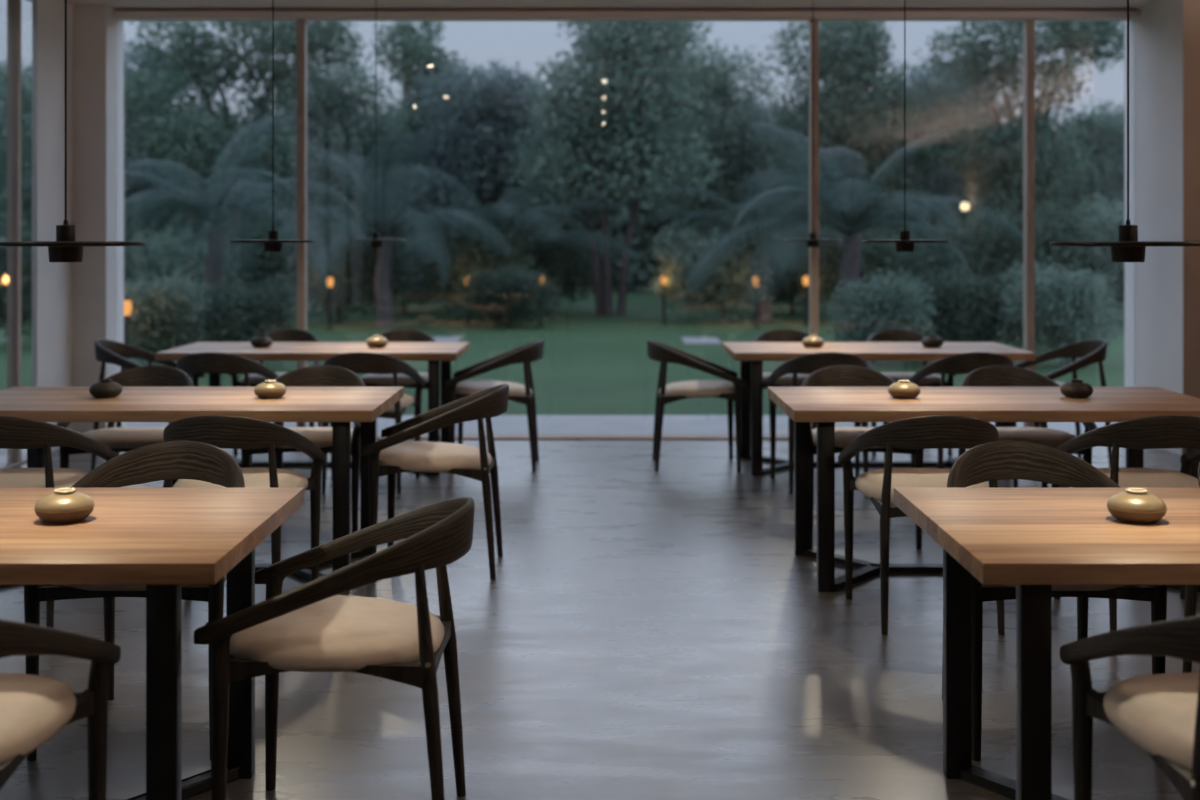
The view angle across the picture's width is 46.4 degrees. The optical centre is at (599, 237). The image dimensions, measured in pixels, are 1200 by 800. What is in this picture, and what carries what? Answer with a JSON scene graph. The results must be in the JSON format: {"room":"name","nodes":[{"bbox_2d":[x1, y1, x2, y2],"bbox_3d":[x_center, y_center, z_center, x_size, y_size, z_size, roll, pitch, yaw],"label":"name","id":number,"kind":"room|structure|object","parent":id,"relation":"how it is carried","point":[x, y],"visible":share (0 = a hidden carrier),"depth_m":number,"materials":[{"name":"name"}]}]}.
{"room":"restaurant","nodes":[
{"label":"restaurant","id":0,"kind":"room"},
{"bbox_2d":[32,0,72,429],"bbox_3d":[-3.716,-0.100,9.725,0.032,3.075,1.050,0,0,0],"label":"column","id":1,"kind":"structure","parent":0,"point":[52,282],"depth_m":9.43,"materials":[{"name":"white paint"}]},
{"bbox_2d":[7,0,20,461],"bbox_3d":[-3.715,-0.080,8.880,0.070,2.995,0.060,0,0,0],"label":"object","id":2,"kind":"structure","parent":1,"relation":"attached to","point":[13,6],"depth_m":8.85,"materials":[{"name":"brown metal"}]},
{"bbox_2d":[73,5,123,432],"bbox_3d":[-3.584,-0.100,10.015,0.232,3.075,0.370,0,0,0],"label":"pillar","id":3,"kind":"structure","parent":0,"point":[98,38],"depth_m":9.83,"materials":[{"name":"white paint"}]},
{"bbox_2d":[27,0,1156,8],"bbox_3d":[0.625,-1.737,3.425,9.150,0.200,13.650,0,0,0],"label":"ceiling","id":4,"kind":"structure","parent":0,"point":[115,4],"depth_m":9.81,"materials":[{"name":"paint"}]},
{"bbox_2d":[0,0,144,261],"bbox_3d":[-1.302,-0.789,3.412,0.367,1.696,0.367,0,0,0],"label":"pendant lamp","id":5,"kind":"object","parent":4,"relation":"hanging from","point":[65,248],"visible":1,"depth_m":3.38,"materials":[{"name":"black metal"}]},
{"bbox_2d":[229,0,315,251],"bbox_3d":[-1.408,-0.789,6.030,0.367,1.696,0.367,0,0,0],"label":"pendant lamp","id":6,"kind":"object","parent":4,"relation":"hanging from","point":[272,244],"visible":1,"depth_m":6.02,"materials":[{"name":"black metal"}]},
{"bbox_2d":[1049,0,1199,261],"bbox_3d":[1.287,-0.789,3.412,0.367,1.696,0.367,0,0,0],"label":"pendant lamp","id":7,"kind":"object","parent":4,"relation":"hanging from","point":[1127,248],"visible":1,"depth_m":3.38,"materials":[{"name":"black metal"}]},
{"bbox_2d":[0,440,1199,799],"bbox_3d":[0.625,1.513,3.300,9.150,0.150,13.400,0,0,0],"label":"floor","id":8,"kind":"structure","parent":0,"point":[640,632],"depth_m":4.72,"materials":[{"name":"concrete"}]},
{"bbox_2d":[0,416,119,627],"bbox_3d":[-2.207,1.038,5.325,0.584,0.801,0.599,0,0,0],"label":"armchair","id":9,"kind":"object","parent":8,"relation":"on","point":[15,432],"visible":0.64,"depth_m":5.17,"materials":[{"name":"brown wood"}]},
{"bbox_2d":[0,468,88,487],"bbox_3d":[-2.207,0.954,5.352,0.504,0.094,0.500,0,0,0],"label":"seat cushion","id":10,"kind":"object","parent":9,"relation":"on","point":[15,477],"depth_m":5.35,"materials":[{"name":"beige fabric"}]},
{"bbox_2d":[0,619,120,799],"bbox_3d":[-1.315,1.038,2.707,0.584,0.801,0.599,0,0,0],"label":"armchair","id":11,"kind":"object","parent":8,"relation":"on","point":[33,708],"visible":1,"depth_m":2.78,"materials":[{"name":"brown wood"}]},
{"bbox_2d":[0,673,75,762],"bbox_3d":[-1.315,0.954,2.734,0.504,0.094,0.500,0,0,0],"label":"seat cushion","id":12,"kind":"object","parent":11,"relation":"on","point":[33,708],"depth_m":2.75,"materials":[{"name":"beige fabric"}]},
{"bbox_2d":[56,365,192,486],"bbox_3d":[-2.227,1.038,6.735,0.584,0.801,0.599,0,0,0],"label":"armchair","id":13,"kind":"object","parent":8,"relation":"on","point":[119,439],"visible":0.3,"depth_m":6.70,"materials":[{"name":"brown wood"}]},
{"bbox_2d":[82,427,164,447],"bbox_3d":[-2.227,0.954,6.708,0.504,0.094,0.500,0,0,0],"label":"seat cushion","id":14,"kind":"object","parent":13,"relation":"on","point":[112,437],"depth_m":6.50,"materials":[{"name":"beige fabric"}]},
{"bbox_2d":[24,441,244,760],"bbox_3d":[-1.315,1.038,4.117,0.584,0.801,0.599,0,0,0],"label":"armchair","id":15,"kind":"object","parent":8,"relation":"on","point":[168,460],"visible":0.38,"depth_m":4.29,"materials":[{"name":"brown wood"}]},
{"bbox_2d":[55,575,225,590],"bbox_3d":[-1.315,0.954,4.090,0.504,0.094,0.500,0,0,0],"label":"seat cushion","id":16,"kind":"object","parent":15,"relation":"on","point":[218,586],"depth_m":3.85,"materials":[{"name":"beige fabric"}]},
{"bbox_2d":[91,339,204,470],"bbox_3d":[-2.872,1.038,8.820,0.599,0.801,0.584,0,0,0],"label":"armchair","id":17,"kind":"object","parent":8,"relation":"on","point":[106,351],"visible":0.43,"depth_m":8.91,"materials":[{"name":"brown wood"}]},
{"bbox_2d":[0,488,303,799],"bbox_3d":[-1.715,1.065,3.412,1.800,0.754,0.900,0,0,0],"label":"dining table","id":18,"kind":"object","parent":8,"relation":"on","point":[163,540],"visible":0.95,"depth_m":3.18,"materials":[{"name":"brown wood"}]},
{"bbox_2d":[34,488,93,523],"bbox_3d":[-1.305,0.650,3.412,0.137,0.075,0.137,0,0,-21],"label":"vase","id":19,"kind":"object","parent":18,"relation":"on","point":[65,505],"visible":1,"depth_m":3.37,"materials":[{"name":"gold metal"}]},
{"bbox_2d":[0,387,403,591],"bbox_3d":[-1.807,1.065,6.030,1.800,0.754,0.900,0,0,0],"label":"dining table","id":20,"kind":"object","parent":8,"relation":"on","point":[341,406],"visible":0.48,"depth_m":5.75,"materials":[{"name":"brown wood"}]},
{"bbox_2d":[176,352,278,467],"bbox_3d":[-2.182,1.038,8.115,0.584,0.801,0.599,0,0,0],"label":"armchair","id":21,"kind":"object","parent":8,"relation":"on","point":[203,362],"visible":0.41,"depth_m":7.86,"materials":[{"name":"brown wood"}]},
{"bbox_2d":[163,415,325,580],"bbox_3d":[-1.387,1.038,5.325,0.584,0.801,0.599,0,0,0],"label":"armchair","id":22,"kind":"object","parent":8,"relation":"on","point":[227,432],"visible":0.56,"depth_m":5.12,"materials":[{"name":"brown wood"}]},
{"bbox_2d":[172,468,307,489],"bbox_3d":[-1.387,0.954,5.352,0.504,0.094,0.500,0,0,0],"label":"seat cushion","id":23,"kind":"object","parent":22,"relation":"on","point":[253,477],"depth_m":5.32,"materials":[{"name":"beige fabric"}]},
{"bbox_2d":[229,329,321,454],"bbox_3d":[-2.162,1.038,9.525,0.584,0.801,0.599,0,0,0],"label":"armchair","id":24,"kind":"object","parent":8,"relation":"on","point":[285,335],"visible":0.23,"depth_m":9.74,"materials":[{"name":"brown wood"}]},
{"bbox_2d":[241,365,365,532],"bbox_3d":[-1.387,1.038,6.735,0.584,0.801,0.599,0,0,0],"label":"armchair","id":25,"kind":"object","parent":8,"relation":"on","point":[317,375],"visible":0.37,"depth_m":6.70,"materials":[{"name":"brown wood"}]},
{"bbox_2d":[277,427,352,447],"bbox_3d":[-1.387,0.954,6.708,0.504,0.094,0.500,0,0,0],"label":"seat cushion","id":26,"kind":"object","parent":25,"relation":"on","point":[321,437],"depth_m":6.50,"materials":[{"name":"beige fabric"}]},
{"bbox_2d":[155,342,469,475],"bbox_3d":[-1.762,1.065,8.820,1.800,0.754,0.900,0,0,0],"label":"dining table","id":27,"kind":"object","parent":8,"relation":"on","point":[439,356],"visible":0.41,"depth_m":8.56,"materials":[{"name":"brown wood"}]},
{"bbox_2d":[194,497,474,799],"bbox_3d":[-0.605,1.038,3.402,0.599,0.801,0.584,0,0,0],"label":"armchair","id":28,"kind":"object","parent":8,"relation":"on","point":[307,627],"visible":1,"depth_m":3.22,"materials":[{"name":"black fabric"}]},
{"bbox_2d":[230,595,443,671],"bbox_3d":[-0.632,0.954,3.402,0.500,0.094,0.504,0,0,0],"label":"seat cushion","id":29,"kind":"object","parent":28,"relation":"on","point":[337,633],"depth_m":3.23,"materials":[{"name":"beige fabric"}]},
{"bbox_2d":[321,352,424,493],"bbox_3d":[-1.342,1.038,8.115,0.584,0.801,0.599,0,0,0],"label":"armchair","id":30,"kind":"object","parent":8,"relation":"on","point":[357,362],"visible":0.52,"depth_m":7.88,"materials":[{"name":"brown wood"}]},
{"bbox_2d":[354,329,435,424],"bbox_3d":[-1.362,1.038,9.525,0.584,0.801,0.599,0,0,0],"label":"armchair","id":31,"kind":"object","parent":8,"relation":"on","point":[400,335],"visible":0.23,"depth_m":9.33,"materials":[{"name":"brown wood"}]},
{"bbox_2d":[360,384,508,579],"bbox_3d":[-0.697,1.038,6.110,0.599,0.801,0.584,0,0,0],"label":"armchair","id":32,"kind":"object","parent":8,"relation":"on","point":[390,455],"visible":1,"depth_m":5.91,"materials":[{"name":"brown wood"}]},
{"bbox_2d":[379,441,491,471],"bbox_3d":[-0.724,0.954,6.110,0.500,0.094,0.504,0,0,0],"label":"seat cushion","id":33,"kind":"object","parent":32,"relation":"on","point":[413,456],"depth_m":5.92,"materials":[{"name":"beige fabric"}]},
{"bbox_2d":[444,339,543,471],"bbox_3d":[-0.652,1.038,8.820,0.599,0.801,0.584,0,0,0],"label":"armchair","id":34,"kind":"object","parent":8,"relation":"on","point":[459,388],"visible":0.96,"depth_m":8.62,"materials":[{"name":"brown wood"}]},
{"bbox_2d":[456,380,531,395],"bbox_3d":[-0.679,0.954,8.820,0.500,0.094,0.504,0,0,0],"label":"seat cushion","id":35,"kind":"object","parent":34,"relation":"on","point":[463,388],"depth_m":8.66,"materials":[{"name":"beige fabric"}]},
{"bbox_2d":[647,339,746,472],"bbox_3d":[0.596,1.038,8.840,0.599,0.801,0.584,0,0,0],"label":"armchair","id":36,"kind":"object","parent":8,"relation":"on","point":[730,389],"visible":1,"depth_m":8.63,"materials":[{"name":"brown wood"}]},
{"bbox_2d":[659,380,733,397],"bbox_3d":[0.623,0.954,8.840,0.500,0.094,0.504,0,0,0],"label":"seat cushion","id":37,"kind":"object","parent":36,"relation":"on","point":[696,388],"depth_m":8.63,"materials":[{"name":"beige fabric"}]},
{"bbox_2d":[753,329,816,428],"bbox_3d":[1.286,1.038,9.525,0.584,0.801,0.599,0,0,0],"label":"armchair","id":38,"kind":"object","parent":8,"relation":"on","point":[778,335],"visible":0.16,"depth_m":9.75,"materials":[{"name":"brown wood"}]},
{"bbox_2d":[766,352,867,493],"bbox_3d":[1.286,1.038,8.115,0.584,0.801,0.599,0,0,0],"label":"armchair","id":39,"kind":"object","parent":8,"relation":"on","point":[809,363],"visible":0.46,"depth_m":7.88,"materials":[{"name":"brown wood"}]},
{"bbox_2d":[801,365,923,548],"bbox_3d":[1.224,1.038,6.735,0.584,0.801,0.599,0,0,0],"label":"armchair","id":40,"kind":"object","parent":8,"relation":"on","point":[838,375],"visible":0.29,"depth_m":6.84,"materials":[{"name":"brown wood"}]},
{"bbox_2d":[812,427,885,447],"bbox_3d":[1.224,0.954,6.708,0.504,0.094,0.500,0,0,0],"label":"seat cushion","id":41,"kind":"object","parent":40,"relation":"on","point":[843,435],"depth_m":6.52,"materials":[{"name":"beige fabric"}]},
{"bbox_2d":[722,342,1035,475],"bbox_3d":[1.706,1.065,8.820,1.800,0.754,0.900,0,0,0],"label":"dining table","id":42,"kind":"object","parent":8,"relation":"on","point":[751,356],"visible":0.56,"depth_m":8.56,"materials":[{"name":"brown wood"}]},
{"bbox_2d":[865,329,956,454],"bbox_3d":[2.066,1.038,9.525,0.584,0.801,0.599,0,0,0],"label":"armchair","id":43,"kind":"object","parent":8,"relation":"on","point":[889,335],"visible":0.38,"depth_m":9.60,"materials":[{"name":"brown wood"}]},
{"bbox_2d":[838,415,1004,634],"bbox_3d":[1.244,1.038,5.325,0.584,0.801,0.599,0,0,0],"label":"armchair","id":44,"kind":"object","parent":8,"relation":"on","point":[940,431],"visible":0.7,"depth_m":5.11,"materials":[{"name":"brown wood"}]},
{"bbox_2d":[855,468,988,505],"bbox_3d":[1.244,0.954,5.352,0.504,0.094,0.500,0,0,0],"label":"seat cushion","id":45,"kind":"object","parent":44,"relation":"on","point":[880,491],"depth_m":5.31,"materials":[{"name":"beige fabric"}]},
{"bbox_2d":[909,352,1017,487],"bbox_3d":[2.126,1.038,8.115,0.584,0.801,0.599,0,0,0],"label":"armchair","id":46,"kind":"object","parent":8,"relation":"on","point":[964,363],"visible":0.32,"depth_m":7.87,"materials":[{"name":"brown wood"}]},
{"bbox_2d":[767,387,1199,591],"bbox_3d":[1.674,1.065,6.030,1.800,0.754,0.900,0,0,0],"label":"dining table","id":47,"kind":"object","parent":8,"relation":"on","point":[825,406],"visible":0.57,"depth_m":5.86,"materials":[{"name":"brown wood"}]},
{"bbox_2d":[958,365,1097,487],"bbox_3d":[2.004,1.038,6.735,0.584,0.801,0.599,0,0,0],"label":"armchair","id":48,"kind":"object","parent":8,"relation":"on","point":[993,375],"visible":0.38,"depth_m":6.90,"materials":[{"name":"brown wood"}]},
{"bbox_2d":[996,427,1075,447],"bbox_3d":[2.004,0.954,6.708,0.504,0.094,0.500,0,0,0],"label":"seat cushion","id":49,"kind":"object","parent":48,"relation":"on","point":[1054,438],"depth_m":6.50,"materials":[{"name":"beige fabric"}]},
{"bbox_2d":[894,488,1199,799],"bbox_3d":[1.710,1.065,3.412,1.800,0.754,0.900,0,0,0],"label":"dining table","id":50,"kind":"object","parent":8,"relation":"on","point":[1033,540],"visible":1,"depth_m":3.23,"materials":[{"name":"brown wood"}]},
{"bbox_2d":[1107,488,1166,523],"bbox_3d":[1.308,0.650,3.412,0.137,0.075,0.137,0,0,38],"label":"vase","id":51,"kind":"object","parent":50,"relation":"on","point":[1135,505],"visible":1,"depth_m":3.37,"materials":[{"name":"gold metal"}]},
{"bbox_2d":[942,441,1166,760],"bbox_3d":[1.290,1.038,4.117,0.584,0.801,0.599,0,0,0],"label":"armchair","id":52,"kind":"object","parent":8,"relation":"on","point":[997,460],"visible":0.28,"depth_m":4.25,"materials":[{"name":"brown wood"}]},
{"bbox_2d":[984,585,1135,590],"bbox_3d":[1.290,0.954,4.090,0.504,0.094,0.500,0,0,0],"label":"seat cushion","id":53,"kind":"object","parent":52,"relation":"on","point":[986,587],"depth_m":3.85,"materials":[{"name":"beige fabric"}]},
{"bbox_2d":[1014,339,1111,467],"bbox_3d":[2.886,1.038,8.821,0.599,0.801,0.585,0,0,-7],"label":"armchair","id":54,"kind":"object","parent":8,"relation":"on","point":[1092,351],"visible":0.5,"depth_m":8.91,"materials":[{"name":"brown wood"}]},
{"bbox_2d":[1052,415,1199,630],"bbox_3d":[2.074,1.038,5.325,0.584,0.801,0.599,0,0,0],"label":"armchair","id":55,"kind":"object","parent":8,"relation":"on","point":[1171,431],"visible":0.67,"depth_m":5.12,"materials":[{"name":"brown wood"}]},
{"bbox_2d":[1070,468,1198,487],"bbox_3d":[2.074,0.954,5.352,0.504,0.094,0.500,0,0,0],"label":"seat cushion","id":56,"kind":"object","parent":55,"relation":"on","point":[1128,477],"depth_m":5.34,"materials":[{"name":"beige fabric"}]},
{"bbox_2d":[1060,616,1199,799],"bbox_3d":[1.273,1.038,2.707,0.584,0.801,0.599,0,0,0],"label":"armchair","id":57,"kind":"object","parent":8,"relation":"on","point":[1160,713],"visible":1,"depth_m":2.73,"materials":[{"name":"brown wood"}]},
{"bbox_2d":[1103,673,1199,771],"bbox_3d":[1.273,0.954,2.734,0.504,0.094,0.500,0,0,0],"label":"seat cushion","id":58,"kind":"object","parent":57,"relation":"on","point":[1157,712],"depth_m":2.73,"materials":[{"name":"beige fabric"}]},
{"bbox_2d":[1124,0,1199,453],"bbox_3d":[4.520,-0.100,9.735,1.360,3.075,1.030,0,0,0],"label":"wall","id":59,"kind":"structure","parent":0,"point":[1162,292],"depth_m":9.54,"materials":[{"name":"paint"}]},
{"bbox_2d":[297,19,306,426],"bbox_3d":[-2.139,-0.070,10.050,0.058,2.989,0.090,0,0,0],"label":"trim","id":60,"kind":"structure","parent":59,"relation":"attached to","point":[301,23],"depth_m":10.01,"materials":[{"name":"brown metal"}]},
{"bbox_2d":[115,9,1136,10],"bbox_3d":[0.186,-1.627,10.050,7.308,0.020,0.060,0,0,0],"label":"trim","id":61,"kind":"structure","parent":59,"relation":"attached to","point":[115,9],"depth_m":10.02,"materials":[{"name":"black metal"}]},
{"bbox_2d":[112,11,1139,20],"bbox_3d":[0.186,-1.591,10.030,7.308,0.052,0.160,0,0,0],"label":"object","id":62,"kind":"structure","parent":59,"relation":"attached to","point":[118,15],"depth_m":9.95,"materials":[{"name":"paint"}]},
{"bbox_2d":[377,434,1075,439],"bbox_3d":[0.186,1.481,10.060,7.308,0.114,0.180,0,0,0],"label":"trim","id":63,"kind":"structure","parent":59,"relation":"attached to","point":[424,436],"depth_m":9.99,"materials":[{"name":"grey metal"}]},
{"bbox_2d":[809,19,818,428],"bbox_3d":[1.536,-0.070,10.050,0.058,2.989,0.090,0,0,0],"label":"window frame","id":64,"kind":"structure","parent":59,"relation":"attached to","point":[813,23],"depth_m":10.01,"materials":[{"name":"brown metal"}]},
{"bbox_2d":[1023,19,1034,426],"bbox_3d":[3.080,-0.070,10.050,0.058,2.989,0.090,0,0,0],"label":"window frame","id":65,"kind":"structure","parent":59,"relation":"attached to","point":[1029,24],"depth_m":10.01,"materials":[{"name":"brown metal"}]},
{"label":"outside","id":66,"kind":"structure","parent":0,"visible":0},
{"bbox_2d":[124,415,1116,433],"bbox_3d":[0.450,1.500,10.775,12.100,0.116,1.250,0,0,0],"label":"terrace","id":67,"kind":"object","parent":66,"point":[501,424],"depth_m":10.77,"materials":[{"name":"stone"}]},
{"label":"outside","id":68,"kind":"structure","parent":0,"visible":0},
{"bbox_2d":[0,277,1123,414],"bbox_3d":[0.000,1.628,33.500,120.000,0.260,83.000,0,0,0],"label":"lawn","id":69,"kind":"structure","parent":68,"point":[590,364],"depth_m":18.81,"materials":[{"name":"green plant"}]},
{"bbox_2d":[0,59,31,322],"bbox_3d":[-9.772,-0.863,23.997,2.804,4.914,2.948,0,0,9],"label":"broadleaf tree","id":70,"kind":"object","parent":69,"relation":"on","point":[26,87],"visible":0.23,"depth_m":23.46,"materials":[{"name":"green plant"}]},
{"bbox_2d":[0,215,31,347],"bbox_3d":[-8.176,0.638,18.970,2.330,1.971,2.064,0,0,-33],"label":"shrub","id":71,"kind":"object","parent":69,"relation":"on","point":[26,251],"visible":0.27,"depth_m":18.78,"materials":[{"name":"green plant"}]},
{"bbox_2d":[124,40,209,234],"bbox_3d":[-10.773,-1.450,31.977,4.245,6.137,4.461,0,0,3],"label":"broadleaf tree","id":72,"kind":"object","parent":69,"relation":"on","point":[130,189],"visible":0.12,"depth_m":31.11,"materials":[{"name":"green plant"}]},
{"bbox_2d":[124,268,223,365],"bbox_3d":[-4.940,0.956,15.750,1.440,1.243,1.275,0,0,-5],"label":"shrub","id":73,"kind":"object","parent":69,"relation":"on","point":[160,321],"visible":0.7,"depth_m":15.46,"materials":[{"name":"green plant"}]},
{"bbox_2d":[124,228,249,298],"bbox_3d":[-7.229,0.712,24.400,2.062,1.802,2.328,0,0,8],"label":"shrub","id":74,"kind":"object","parent":69,"relation":"on","point":[152,257],"visible":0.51,"depth_m":23.92,"materials":[{"name":"green plant"}]},
{"bbox_2d":[188,274,296,343],"bbox_3d":[-4.122,0.990,16.250,1.257,1.166,1.419,0,0,44],"label":"shrub","id":75,"kind":"object","parent":69,"relation":"on","point":[247,315],"visible":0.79,"depth_m":15.95,"materials":[{"name":"green plant"}]},
{"bbox_2d":[124,21,371,293],"bbox_3d":[-7.029,-1.613,26.744,4.481,6.477,4.264,0,0,18],"label":"broadleaf tree","id":76,"kind":"object","parent":69,"relation":"on","point":[200,149],"visible":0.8,"depth_m":26.24,"materials":[{"name":"green plant"}]},
{"bbox_2d":[124,114,372,340],"bbox_3d":[-4.797,-0.050,17.362,3.436,3.235,3.413,0,0,15],"label":"palm tree","id":77,"kind":"object","parent":69,"relation":"on","point":[198,209],"visible":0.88,"depth_m":17.49,"materials":[{"name":"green plant"}]},
{"bbox_2d":[198,216,308,310],"bbox_3d":[-6.457,0.593,27.337,2.399,2.077,2.708,0,0,-44],"label":"shrub","id":78,"kind":"object","parent":69,"relation":"on","point":[273,263],"visible":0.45,"depth_m":26.61,"materials":[{"name":"green plant"}]},
{"bbox_2d":[248,53,421,306],"bbox_3d":[-5.558,-1.226,30.517,3.671,5.669,4.565,0,0,40],"label":"broadleaf tree","id":79,"kind":"object","parent":69,"relation":"on","point":[338,105],"visible":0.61,"depth_m":30.04,"materials":[{"name":"green plant"}]},
{"bbox_2d":[281,213,416,323],"bbox_3d":[-4.379,0.572,24.518,2.328,2.123,2.062,0,0,-5],"label":"shrub","id":80,"kind":"object","parent":69,"relation":"on","point":[360,272],"visible":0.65,"depth_m":24.04,"materials":[{"name":"green plant"}]},
{"bbox_2d":[276,135,512,328],"bbox_3d":[-3.317,-0.007,23.218,3.910,3.153,4.402,0,0,0],"label":"palm tree","id":81,"kind":"object","parent":69,"relation":"on","point":[385,319],"visible":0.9,"depth_m":22.86,"materials":[{"name":"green plant"}]},
{"bbox_2d":[359,230,457,314],"bbox_3d":[-3.644,0.680,27.735,2.227,1.877,2.515,0,0,33],"label":"shrub","id":82,"kind":"object","parent":69,"relation":"on","point":[414,294],"visible":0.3,"depth_m":27.01,"materials":[{"name":"green plant"}]},
{"bbox_2d":[359,21,473,246],"bbox_3d":[-4.351,-2.100,34.008,3.248,7.472,3.225,0,0,-38],"label":"broadleaf tree","id":83,"kind":"object","parent":69,"relation":"on","point":[422,51],"visible":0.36,"depth_m":33.45,"materials":[{"name":"green plant"}]},
{"bbox_2d":[414,218,537,323],"bbox_3d":[-2.256,0.619,24.837,2.062,2.016,2.328,0,0,-19],"label":"shrub","id":84,"kind":"object","parent":69,"relation":"on","point":[469,258],"visible":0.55,"depth_m":24.41,"materials":[{"name":"green plant"}]},
{"bbox_2d":[386,57,569,234],"bbox_3d":[-2.538,-1.193,31.041,4.640,5.601,3.731,0,0,-19],"label":"broadleaf tree","id":85,"kind":"object","parent":69,"relation":"on","point":[486,189],"visible":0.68,"depth_m":30.14,"materials":[{"name":"green plant"}]},
{"bbox_2d":[363,164,643,319],"bbox_3d":[-1.502,0.104,25.515,4.846,2.938,4.696,0,0,12],"label":"palm tree","id":86,"kind":"object","parent":69,"relation":"on","point":[518,217],"visible":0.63,"depth_m":25.17,"materials":[{"name":"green plant"}]},
{"bbox_2d":[447,263,566,327],"bbox_3d":[-1.441,0.984,23.232,1.886,1.179,1.670,0,0,35],"label":"shrub","id":87,"kind":"object","parent":69,"relation":"on","point":[518,297],"visible":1,"depth_m":22.88,"materials":[{"name":"green plant"}]},
{"bbox_2d":[509,220,602,313],"bbox_3d":[-1.273,0.610,27.790,2.611,2.037,2.313,0,0,20],"label":"shrub","id":88,"kind":"object","parent":69,"relation":"on","point":[562,258],"visible":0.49,"depth_m":27.53,"materials":[{"name":"green plant"}]},
{"bbox_2d":[0,95,1123,292],"bbox_3d":[-0.005,-1.166,39.462,48.530,5.784,5.298,0,0,0],"label":"tree","id":89,"kind":"object","parent":69,"relation":"on","point":[640,274],"visible":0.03,"depth_m":38.75,"materials":[{"name":"green plant"}]},
{"bbox_2d":[501,21,724,316],"bbox_3d":[0.157,-1.770,26.903,4.136,6.816,5.144,0,0,-4],"label":"broadleaf tree","id":90,"kind":"object","parent":69,"relation":"on","point":[586,141],"visible":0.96,"depth_m":26.03,"materials":[{"name":"green plant"}]},
{"bbox_2d":[646,220,775,322],"bbox_3d":[1.942,0.650,24.574,2.328,1.945,2.062,0,0,-32],"label":"shrub","id":91,"kind":"object","parent":69,"relation":"on","point":[724,288],"visible":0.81,"depth_m":24.28,"materials":[{"name":"green plant"}]},
{"bbox_2d":[633,37,792,304],"bbox_3d":[2.395,-1.467,31.427,3.858,6.172,3.102,0,0,12],"label":"broadleaf tree","id":92,"kind":"object","parent":69,"relation":"on","point":[722,139],"visible":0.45,"depth_m":31.10,"materials":[{"name":"green plant"}]},
{"bbox_2d":[639,170,869,323],"bbox_3d":[2.965,0.147,24.545,3.932,2.851,4.188,0,0,-17],"label":"palm tree","id":93,"kind":"object","parent":69,"relation":"on","point":[764,312],"visible":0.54,"depth_m":24.48,"materials":[{"name":"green plant"}]},
{"bbox_2d":[726,212,835,313],"bbox_3d":[3.638,0.540,27.365,2.399,2.197,2.708,0,0,7],"label":"shrub","id":94,"kind":"object","parent":69,"relation":"on","point":[794,289],"visible":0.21,"depth_m":26.71,"materials":[{"name":"green plant"}]},
{"bbox_2d":[754,21,942,235],"bbox_3d":[5.031,-1.651,28.087,3.683,6.556,2.962,0,0,43],"label":"broadleaf tree","id":95,"kind":"object","parent":69,"relation":"on","point":[851,67],"visible":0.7,"depth_m":27.50,"materials":[{"name":"green plant"}]},
{"bbox_2d":[688,123,1022,341],"bbox_3d":[3.286,0.001,17.757,3.427,3.136,3.539,0,0,35],"label":"palm tree","id":96,"kind":"object","parent":69,"relation":"on","point":[840,198],"visible":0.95,"depth_m":17.50,"materials":[{"name":"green plant"}]},
{"bbox_2d":[791,225,933,315],"bbox_3d":[4.683,0.666,24.375,2.062,1.909,2.328,0,0,-45],"label":"shrub","id":97,"kind":"object","parent":69,"relation":"on","point":[875,254],"visible":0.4,"depth_m":23.97,"materials":[{"name":"green plant"}]},
{"bbox_2d":[820,267,936,366],"bbox_3d":[3.262,0.961,16.533,1.324,1.233,1.494,0,0,4],"label":"shrub","id":98,"kind":"object","parent":69,"relation":"on","point":[878,312],"visible":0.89,"depth_m":16.23,"materials":[{"name":"green plant"}]},
{"bbox_2d":[862,58,1005,245],"bbox_3d":[7.490,-1.256,32.017,4.209,5.733,3.385,0,0,-32],"label":"broadleaf tree","id":99,"kind":"object","parent":69,"relation":"on","point":[950,185],"visible":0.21,"depth_m":31.15,"materials":[{"name":"green plant"}]},
{"bbox_2d":[886,212,1000,305],"bbox_3d":[6.808,0.558,27.510,2.708,2.157,2.399,0,0,-6],"label":"shrub","id":100,"kind":"object","parent":69,"relation":"on","point":[932,256],"visible":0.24,"depth_m":26.83,"materials":[{"name":"green plant"}]},
{"bbox_2d":[907,264,1019,345],"bbox_3d":[4.316,0.942,16.954,1.356,1.274,1.531,0,0,-36],"label":"shrub","id":101,"kind":"object","parent":69,"relation":"on","point":[960,304],"visible":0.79,"depth_m":16.68,"materials":[{"name":"green plant"}]},
{"bbox_2d":[898,21,1123,226],"bbox_3d":[8.087,-1.619,27.384,3.821,6.489,4.017,0,0,-22],"label":"broadleaf tree","id":102,"kind":"object","parent":69,"relation":"on","point":[1009,156],"visible":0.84,"depth_m":27.02,"materials":[{"name":"green plant"}]},
{"bbox_2d":[946,199,1084,306],"bbox_3d":[7.315,0.479,24.738,2.214,2.336,2.500,0,0,32],"label":"shrub","id":103,"kind":"object","parent":69,"relation":"on","point":[1008,250],"visible":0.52,"depth_m":24.26,"materials":[{"name":"green plant"}]},
{"bbox_2d":[983,256,1123,367],"bbox_3d":[5.290,0.898,16.304,1.590,1.377,1.408,0,0,14],"label":"shrub","id":104,"kind":"object","parent":69,"relation":"on","point":[1055,314],"visible":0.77,"depth_m":16.12,"materials":[{"name":"green plant"}]},
{"bbox_2d":[1039,98,1123,303],"bbox_3d":[11.781,-0.807,31.933,4.354,4.799,3.502,0,0,-1],"label":"broadleaf tree","id":105,"kind":"object","parent":69,"relation":"on","point":[1109,139],"visible":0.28,"depth_m":31.64,"materials":[{"name":"green plant"}]},
{"bbox_2d":[1059,190,1123,318],"bbox_3d":[9.299,0.402,24.785,2.586,2.514,2.291,0,0,19],"label":"shrub","id":106,"kind":"object","parent":69,"relation":"on","point":[1104,231],"visible":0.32,"depth_m":24.60,"materials":[{"name":"green plant"}]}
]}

